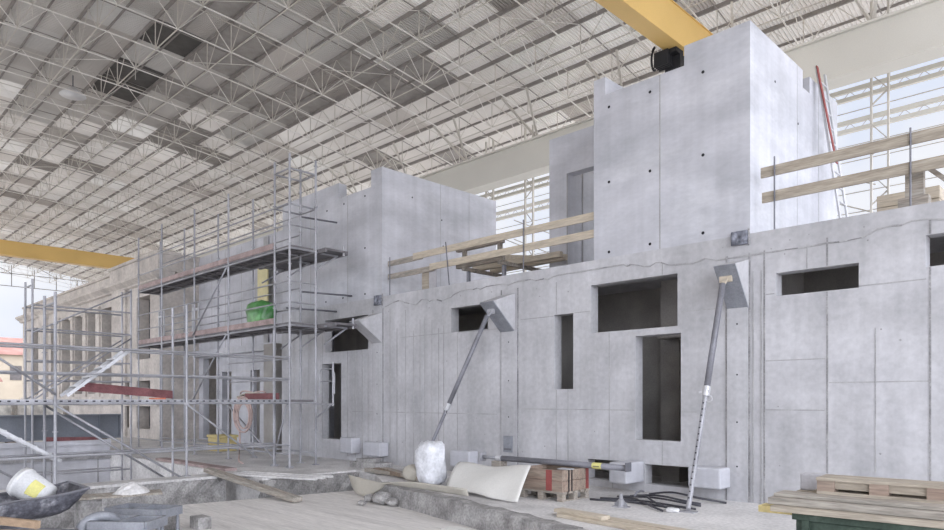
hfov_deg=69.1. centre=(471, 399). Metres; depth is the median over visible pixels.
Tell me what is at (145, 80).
roof panel
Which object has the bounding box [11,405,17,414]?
timber post
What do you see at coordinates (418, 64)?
roof panel
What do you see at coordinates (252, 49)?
roof panel
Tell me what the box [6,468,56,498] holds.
bucket
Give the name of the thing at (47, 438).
board
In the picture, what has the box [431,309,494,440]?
prop
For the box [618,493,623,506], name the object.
socket
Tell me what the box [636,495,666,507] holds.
cable
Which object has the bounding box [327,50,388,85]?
roof panel
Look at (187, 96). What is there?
roof panel
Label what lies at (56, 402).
scaffold
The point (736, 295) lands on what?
wall bracket
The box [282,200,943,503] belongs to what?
wall
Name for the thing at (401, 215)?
concrete tower
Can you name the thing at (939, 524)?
board
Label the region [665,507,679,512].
scrap
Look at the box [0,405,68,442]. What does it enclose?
wall
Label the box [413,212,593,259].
plank
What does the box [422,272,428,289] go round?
board
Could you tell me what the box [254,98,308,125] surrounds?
roof panel
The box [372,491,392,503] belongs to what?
lump
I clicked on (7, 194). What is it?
roof panel
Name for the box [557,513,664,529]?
plank
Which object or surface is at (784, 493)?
board
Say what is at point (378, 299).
joint
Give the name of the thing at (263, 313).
wrapped bundle
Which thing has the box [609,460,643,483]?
stub
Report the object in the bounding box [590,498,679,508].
cable
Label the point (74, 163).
roof panel
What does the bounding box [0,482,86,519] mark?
tray
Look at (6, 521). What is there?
bar
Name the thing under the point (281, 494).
timber beam
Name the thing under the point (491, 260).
timber beam
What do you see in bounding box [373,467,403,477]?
timber offcut
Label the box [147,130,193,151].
roof panel
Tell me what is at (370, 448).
stub
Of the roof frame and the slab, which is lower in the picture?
the slab
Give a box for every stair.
[0,428,61,462]
[59,350,130,396]
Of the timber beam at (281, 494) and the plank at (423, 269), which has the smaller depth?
the timber beam at (281, 494)
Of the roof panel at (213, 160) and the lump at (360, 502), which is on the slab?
the lump at (360, 502)
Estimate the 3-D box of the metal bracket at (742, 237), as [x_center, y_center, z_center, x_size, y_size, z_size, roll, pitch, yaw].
[4.223,-2.550,10.794,0.291,0.260,0.050,0,0,45]
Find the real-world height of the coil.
1.843 m
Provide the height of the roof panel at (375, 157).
0.298 m
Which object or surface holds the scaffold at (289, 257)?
on the floor at (732, 515)
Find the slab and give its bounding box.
[179,490,476,529]
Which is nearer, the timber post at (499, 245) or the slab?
the slab
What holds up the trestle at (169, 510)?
on the floor
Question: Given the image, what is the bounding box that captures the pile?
[74,482,162,528]
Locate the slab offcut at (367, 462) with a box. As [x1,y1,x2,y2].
[350,457,391,468]
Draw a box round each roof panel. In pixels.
[0,188,21,198]
[16,155,56,170]
[62,157,103,173]
[90,74,145,101]
[105,57,163,88]
[139,19,204,56]
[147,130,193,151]
[152,76,207,104]
[162,119,210,142]
[184,144,229,164]
[190,42,249,76]
[195,0,251,17]
[211,22,276,59]
[214,79,269,108]
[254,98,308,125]
[276,84,332,112]
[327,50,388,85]
[358,151,404,168]
[366,73,424,105]
[395,56,456,91]
[435,147,476,165]
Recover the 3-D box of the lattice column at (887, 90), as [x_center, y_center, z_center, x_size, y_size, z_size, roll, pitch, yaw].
[9.761,-4.000,16.420,0.400,11.200,0.080,0,0,45]
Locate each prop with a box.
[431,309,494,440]
[480,452,630,471]
[679,275,732,513]
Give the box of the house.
[0,337,22,398]
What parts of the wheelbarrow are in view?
handle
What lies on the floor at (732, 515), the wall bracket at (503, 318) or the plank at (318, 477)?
the plank at (318, 477)
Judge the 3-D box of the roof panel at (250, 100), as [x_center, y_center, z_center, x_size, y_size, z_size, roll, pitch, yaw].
[-8.275,-10.982,24.630,1.540,0.161,1.460,0,0,45]
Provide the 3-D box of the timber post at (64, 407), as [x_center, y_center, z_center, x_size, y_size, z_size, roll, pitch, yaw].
[-11.941,0.840,20.189,0.130,1.320,0.130,0,0,45]
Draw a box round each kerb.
[0,474,225,529]
[377,482,582,529]
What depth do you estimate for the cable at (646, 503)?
10.31 m
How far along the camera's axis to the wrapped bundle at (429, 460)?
12.85 m
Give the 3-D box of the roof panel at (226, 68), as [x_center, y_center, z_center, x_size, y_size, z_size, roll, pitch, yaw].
[-8.234,-11.111,22.396,1.540,0.127,1.460,0,0,45]
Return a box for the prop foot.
[611,493,629,508]
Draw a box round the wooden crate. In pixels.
[520,464,589,501]
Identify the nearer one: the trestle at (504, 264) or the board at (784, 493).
the board at (784, 493)
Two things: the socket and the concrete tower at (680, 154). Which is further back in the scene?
the concrete tower at (680, 154)
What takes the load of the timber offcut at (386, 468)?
on the floor at (732, 515)
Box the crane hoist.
[650,46,683,72]
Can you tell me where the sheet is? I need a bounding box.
[348,475,468,495]
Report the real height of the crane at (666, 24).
0.919 m
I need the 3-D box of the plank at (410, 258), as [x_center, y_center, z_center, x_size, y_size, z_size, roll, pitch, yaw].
[-1.636,-3.415,16.767,1.300,0.130,0.035,0,0,45]
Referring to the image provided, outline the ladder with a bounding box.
[815,65,848,217]
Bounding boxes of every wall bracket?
[349,313,381,342]
[480,293,514,332]
[714,259,748,308]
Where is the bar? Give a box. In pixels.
[0,516,40,528]
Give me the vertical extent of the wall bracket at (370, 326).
0.768 m
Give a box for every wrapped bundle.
[245,300,276,327]
[414,440,446,484]
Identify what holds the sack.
on the timber offcut at (386, 468)
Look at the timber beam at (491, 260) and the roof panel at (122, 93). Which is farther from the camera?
the roof panel at (122, 93)
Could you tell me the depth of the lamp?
23.80 m
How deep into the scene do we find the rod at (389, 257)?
17.05 m
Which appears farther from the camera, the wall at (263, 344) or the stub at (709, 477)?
the wall at (263, 344)
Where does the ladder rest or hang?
on the floor at (937, 243)
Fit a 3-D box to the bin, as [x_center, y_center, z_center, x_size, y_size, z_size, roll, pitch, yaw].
[3.606,1.365,4.776,2.240,1.070,1.250,0,0,42]
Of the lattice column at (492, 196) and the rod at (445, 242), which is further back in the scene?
the lattice column at (492, 196)
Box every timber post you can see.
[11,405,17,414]
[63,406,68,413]
[497,243,502,249]
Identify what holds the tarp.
on the floor at (732, 515)
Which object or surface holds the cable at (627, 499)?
on the floor at (732, 515)
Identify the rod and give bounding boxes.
[389,257,389,294]
[445,242,449,284]
[523,220,523,271]
[774,156,774,228]
[909,127,911,205]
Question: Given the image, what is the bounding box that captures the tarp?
[447,462,530,501]
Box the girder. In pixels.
[0,414,120,441]
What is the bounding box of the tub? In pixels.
[86,515,167,529]
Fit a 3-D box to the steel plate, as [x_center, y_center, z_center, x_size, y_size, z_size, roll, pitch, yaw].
[0.742,0.910,14.208,0.240,0.340,0.024,0,0,45]
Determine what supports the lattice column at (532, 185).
on the floor at (732, 515)
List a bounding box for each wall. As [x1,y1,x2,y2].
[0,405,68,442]
[0,439,110,489]
[193,230,333,451]
[257,329,355,438]
[258,472,358,497]
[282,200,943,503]
[356,252,943,481]
[549,125,593,267]
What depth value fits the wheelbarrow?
8.84 m
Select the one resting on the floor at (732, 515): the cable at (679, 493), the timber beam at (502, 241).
the cable at (679, 493)
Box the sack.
[402,464,416,480]
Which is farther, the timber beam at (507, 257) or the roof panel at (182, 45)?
the roof panel at (182, 45)
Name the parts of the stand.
post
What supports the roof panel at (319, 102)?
attached to the roof frame
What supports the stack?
on the floor at (937, 243)
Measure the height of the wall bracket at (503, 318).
0.797 m
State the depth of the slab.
11.38 m
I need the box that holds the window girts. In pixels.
[480,61,943,273]
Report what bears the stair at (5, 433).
on the scaffold at (56, 402)
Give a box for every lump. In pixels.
[358,500,366,504]
[364,494,373,501]
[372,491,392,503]
[385,497,398,505]
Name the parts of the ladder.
red rail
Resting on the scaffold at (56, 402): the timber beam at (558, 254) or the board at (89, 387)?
the board at (89, 387)
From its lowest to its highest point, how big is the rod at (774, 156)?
1.120 m
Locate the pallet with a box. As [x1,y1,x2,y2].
[816,474,943,503]
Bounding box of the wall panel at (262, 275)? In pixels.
[257,269,268,300]
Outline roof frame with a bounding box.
[0,0,912,291]
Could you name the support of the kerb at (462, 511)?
on the slab
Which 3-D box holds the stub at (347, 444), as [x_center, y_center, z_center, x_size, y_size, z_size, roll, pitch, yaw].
[-3.188,1.180,17.949,0.530,0.400,0.290,0,0,45]
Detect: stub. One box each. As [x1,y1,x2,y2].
[340,437,359,452]
[363,441,387,456]
[450,450,477,466]
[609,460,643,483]
[688,465,729,489]
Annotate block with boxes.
[491,460,506,466]
[800,472,834,489]
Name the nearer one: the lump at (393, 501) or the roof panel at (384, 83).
the lump at (393, 501)
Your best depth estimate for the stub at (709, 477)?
10.82 m
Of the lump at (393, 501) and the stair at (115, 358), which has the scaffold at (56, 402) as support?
the stair at (115, 358)
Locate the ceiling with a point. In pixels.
(128, 25)
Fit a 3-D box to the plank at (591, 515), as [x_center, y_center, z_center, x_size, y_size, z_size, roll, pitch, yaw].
[1.463,1.524,9.197,0.170,0.050,0.856,0,0,-39]
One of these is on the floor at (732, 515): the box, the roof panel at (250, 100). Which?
the box
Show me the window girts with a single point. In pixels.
(940, 64)
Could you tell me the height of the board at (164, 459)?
0.060 m
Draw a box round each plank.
[231,473,317,479]
[234,472,325,478]
[242,470,332,477]
[388,256,422,266]
[388,266,433,279]
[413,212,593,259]
[429,229,593,269]
[554,507,609,520]
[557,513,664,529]
[608,517,691,529]
[761,125,943,178]
[762,155,943,202]
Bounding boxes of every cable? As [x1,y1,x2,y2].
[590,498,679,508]
[600,497,695,509]
[617,495,663,511]
[623,495,700,506]
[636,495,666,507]
[637,494,700,504]
[649,491,726,503]
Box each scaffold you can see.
[0,291,293,483]
[24,279,131,479]
[137,153,357,466]
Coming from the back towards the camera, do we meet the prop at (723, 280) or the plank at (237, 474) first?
the plank at (237, 474)
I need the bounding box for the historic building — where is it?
[15,249,231,439]
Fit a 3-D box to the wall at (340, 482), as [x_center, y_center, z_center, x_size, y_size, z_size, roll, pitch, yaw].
[-3.446,2.280,14.794,0.208,1.307,2.469,0,0,45]
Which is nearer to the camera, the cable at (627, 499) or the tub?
the tub
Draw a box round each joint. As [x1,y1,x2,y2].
[374,293,382,305]
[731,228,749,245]
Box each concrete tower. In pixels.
[283,167,495,312]
[594,20,836,259]
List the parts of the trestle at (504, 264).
leg, leg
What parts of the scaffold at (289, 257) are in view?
guard rail, guard rail, deck panel, deck panel, ladder frame, guard rail, guard rail, guard rail, guard rail, deck panel, deck panel, ladder frame, guard rail, guard rail, guard rail, guard rail, guard rail, guard rail, deck panel, deck panel, guard rail, guard rail, guard rail, guard rail, guard rail, guard rail, guard rail, guard rail, guard rail, deck panel, deck panel, guard rail, guard rail, guard rail, guard rail, guard rail, guard rail, deck panel, deck panel, deck panel, guard rail, guard rail, guard rail, guard rail, guard frame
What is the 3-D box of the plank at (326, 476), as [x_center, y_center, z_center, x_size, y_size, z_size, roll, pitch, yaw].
[-3.957,1.575,14.597,2.388,0.040,0.090,0,0,25]
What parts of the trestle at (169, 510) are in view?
leg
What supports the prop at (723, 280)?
on the floor at (732, 515)
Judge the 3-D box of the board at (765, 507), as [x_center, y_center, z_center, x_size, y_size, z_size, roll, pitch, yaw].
[2.441,0.859,5.392,0.320,0.053,0.160,0,0,42]
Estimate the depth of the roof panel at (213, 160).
30.27 m
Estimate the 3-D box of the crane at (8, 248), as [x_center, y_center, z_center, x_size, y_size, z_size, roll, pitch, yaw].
[-31.742,-8.786,35.029,2.400,0.869,29.200,0,0,45]
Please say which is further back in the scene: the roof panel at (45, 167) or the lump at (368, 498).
the roof panel at (45, 167)
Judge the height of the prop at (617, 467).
0.165 m
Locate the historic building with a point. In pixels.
(122, 277)
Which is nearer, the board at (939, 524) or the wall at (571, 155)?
the board at (939, 524)
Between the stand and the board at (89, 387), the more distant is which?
the board at (89, 387)
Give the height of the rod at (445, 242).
1.003 m
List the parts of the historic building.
cornice, pane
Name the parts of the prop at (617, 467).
plate, plate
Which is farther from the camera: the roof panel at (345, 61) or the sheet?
the roof panel at (345, 61)
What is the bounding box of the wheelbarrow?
[0,481,122,529]
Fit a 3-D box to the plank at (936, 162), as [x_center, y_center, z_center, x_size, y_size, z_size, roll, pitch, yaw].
[6.239,-3.130,8.930,4.880,0.160,0.035,0,0,45]
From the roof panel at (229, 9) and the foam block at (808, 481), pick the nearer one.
the foam block at (808, 481)
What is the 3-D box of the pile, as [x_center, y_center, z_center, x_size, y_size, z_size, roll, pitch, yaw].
[-5.622,1.723,10.767,1.361,0.855,0.543,0,0,-28]
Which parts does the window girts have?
rod, rod, rod, rod, rod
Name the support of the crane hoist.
hanging from the crane at (666, 24)
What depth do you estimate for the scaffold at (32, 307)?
18.12 m
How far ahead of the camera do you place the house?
75.98 m
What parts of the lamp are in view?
lamp shade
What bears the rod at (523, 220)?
on the wall at (850, 381)
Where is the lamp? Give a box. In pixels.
[59,75,86,100]
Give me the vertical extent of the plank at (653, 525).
0.050 m
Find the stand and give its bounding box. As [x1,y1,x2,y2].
[898,169,943,207]
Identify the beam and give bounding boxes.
[193,0,943,256]
[203,467,302,502]
[456,240,504,252]
[456,256,504,268]
[472,251,562,270]
[490,254,567,272]
[505,255,533,259]
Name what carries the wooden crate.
on the floor at (732, 515)
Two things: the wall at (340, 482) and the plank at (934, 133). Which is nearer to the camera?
the plank at (934, 133)
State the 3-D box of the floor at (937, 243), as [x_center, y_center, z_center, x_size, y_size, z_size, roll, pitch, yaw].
[4.978,-2.465,13.998,24.600,0.230,5.090,0,0,45]
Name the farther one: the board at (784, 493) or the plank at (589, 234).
the plank at (589, 234)
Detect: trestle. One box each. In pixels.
[104,503,182,529]
[462,260,539,281]
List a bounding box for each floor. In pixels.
[107,437,795,529]
[332,236,943,328]
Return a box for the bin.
[792,513,943,529]
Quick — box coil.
[233,390,268,463]
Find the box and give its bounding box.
[207,434,237,451]
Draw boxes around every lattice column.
[485,139,493,199]
[524,125,533,271]
[870,0,889,212]
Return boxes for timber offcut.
[364,468,392,475]
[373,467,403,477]
[382,467,418,481]
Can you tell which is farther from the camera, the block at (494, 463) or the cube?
the block at (494, 463)
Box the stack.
[877,185,943,211]
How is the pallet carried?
on the board
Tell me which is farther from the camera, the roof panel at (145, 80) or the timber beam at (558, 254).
the roof panel at (145, 80)
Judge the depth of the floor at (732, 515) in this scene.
11.74 m
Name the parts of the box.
lid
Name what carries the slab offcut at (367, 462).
on the floor at (732, 515)
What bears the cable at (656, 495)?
on the floor at (732, 515)
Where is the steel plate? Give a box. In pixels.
[503,436,512,451]
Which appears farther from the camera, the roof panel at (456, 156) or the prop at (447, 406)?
the roof panel at (456, 156)
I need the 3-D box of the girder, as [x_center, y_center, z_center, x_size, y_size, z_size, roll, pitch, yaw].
[-14.338,0.780,17.195,0.330,0.720,10.300,0,0,45]
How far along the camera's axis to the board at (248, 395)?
17.39 m
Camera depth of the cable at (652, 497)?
10.64 m
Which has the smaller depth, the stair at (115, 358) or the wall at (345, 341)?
the stair at (115, 358)
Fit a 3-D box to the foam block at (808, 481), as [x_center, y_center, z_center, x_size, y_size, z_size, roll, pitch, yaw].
[2.821,0.667,5.601,0.230,0.134,0.140,0,0,42]
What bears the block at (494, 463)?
on the floor at (732, 515)
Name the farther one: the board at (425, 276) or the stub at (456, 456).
the board at (425, 276)
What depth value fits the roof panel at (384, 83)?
23.46 m
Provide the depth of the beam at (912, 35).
15.71 m
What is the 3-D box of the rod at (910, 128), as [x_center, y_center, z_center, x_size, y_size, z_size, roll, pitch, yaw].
[5.893,-3.130,9.220,0.024,1.060,0.024,0,0,-23]
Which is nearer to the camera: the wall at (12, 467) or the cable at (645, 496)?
the cable at (645, 496)
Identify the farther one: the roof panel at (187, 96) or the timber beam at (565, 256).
the roof panel at (187, 96)
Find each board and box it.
[46,437,98,441]
[77,383,172,398]
[155,457,236,470]
[245,393,278,398]
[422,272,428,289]
[429,269,436,287]
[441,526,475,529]
[758,503,791,514]
[768,496,943,520]
[770,504,943,528]
[774,490,943,510]
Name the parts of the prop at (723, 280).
foot plate, handle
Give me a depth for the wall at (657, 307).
14.41 m
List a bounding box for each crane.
[0,239,133,268]
[594,0,712,55]
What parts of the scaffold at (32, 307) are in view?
guard rail, guard rail, guard rail, guard rail, guard rail, guard rail, guard rail, guard rail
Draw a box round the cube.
[190,514,210,529]
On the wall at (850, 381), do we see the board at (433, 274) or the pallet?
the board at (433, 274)
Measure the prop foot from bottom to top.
0.205 m
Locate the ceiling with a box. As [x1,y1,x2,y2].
[0,0,924,280]
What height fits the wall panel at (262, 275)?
2.250 m
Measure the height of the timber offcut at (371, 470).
0.080 m
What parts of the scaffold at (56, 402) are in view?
guard rail, guard rail, deck panel, guard rail, guard rail, guard rail, guard rail, deck panel, guard rail, guard rail, guard rail, guard rail, deck panel, guard rail, guard rail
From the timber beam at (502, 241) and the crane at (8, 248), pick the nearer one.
the timber beam at (502, 241)
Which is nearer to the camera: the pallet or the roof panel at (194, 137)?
the pallet
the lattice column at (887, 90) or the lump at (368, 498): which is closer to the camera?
the lump at (368, 498)
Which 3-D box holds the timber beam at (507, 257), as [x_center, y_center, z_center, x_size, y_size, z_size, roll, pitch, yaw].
[1.129,-3.220,15.581,1.540,0.120,0.120,0,0,-10]
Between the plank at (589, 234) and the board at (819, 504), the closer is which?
the board at (819, 504)

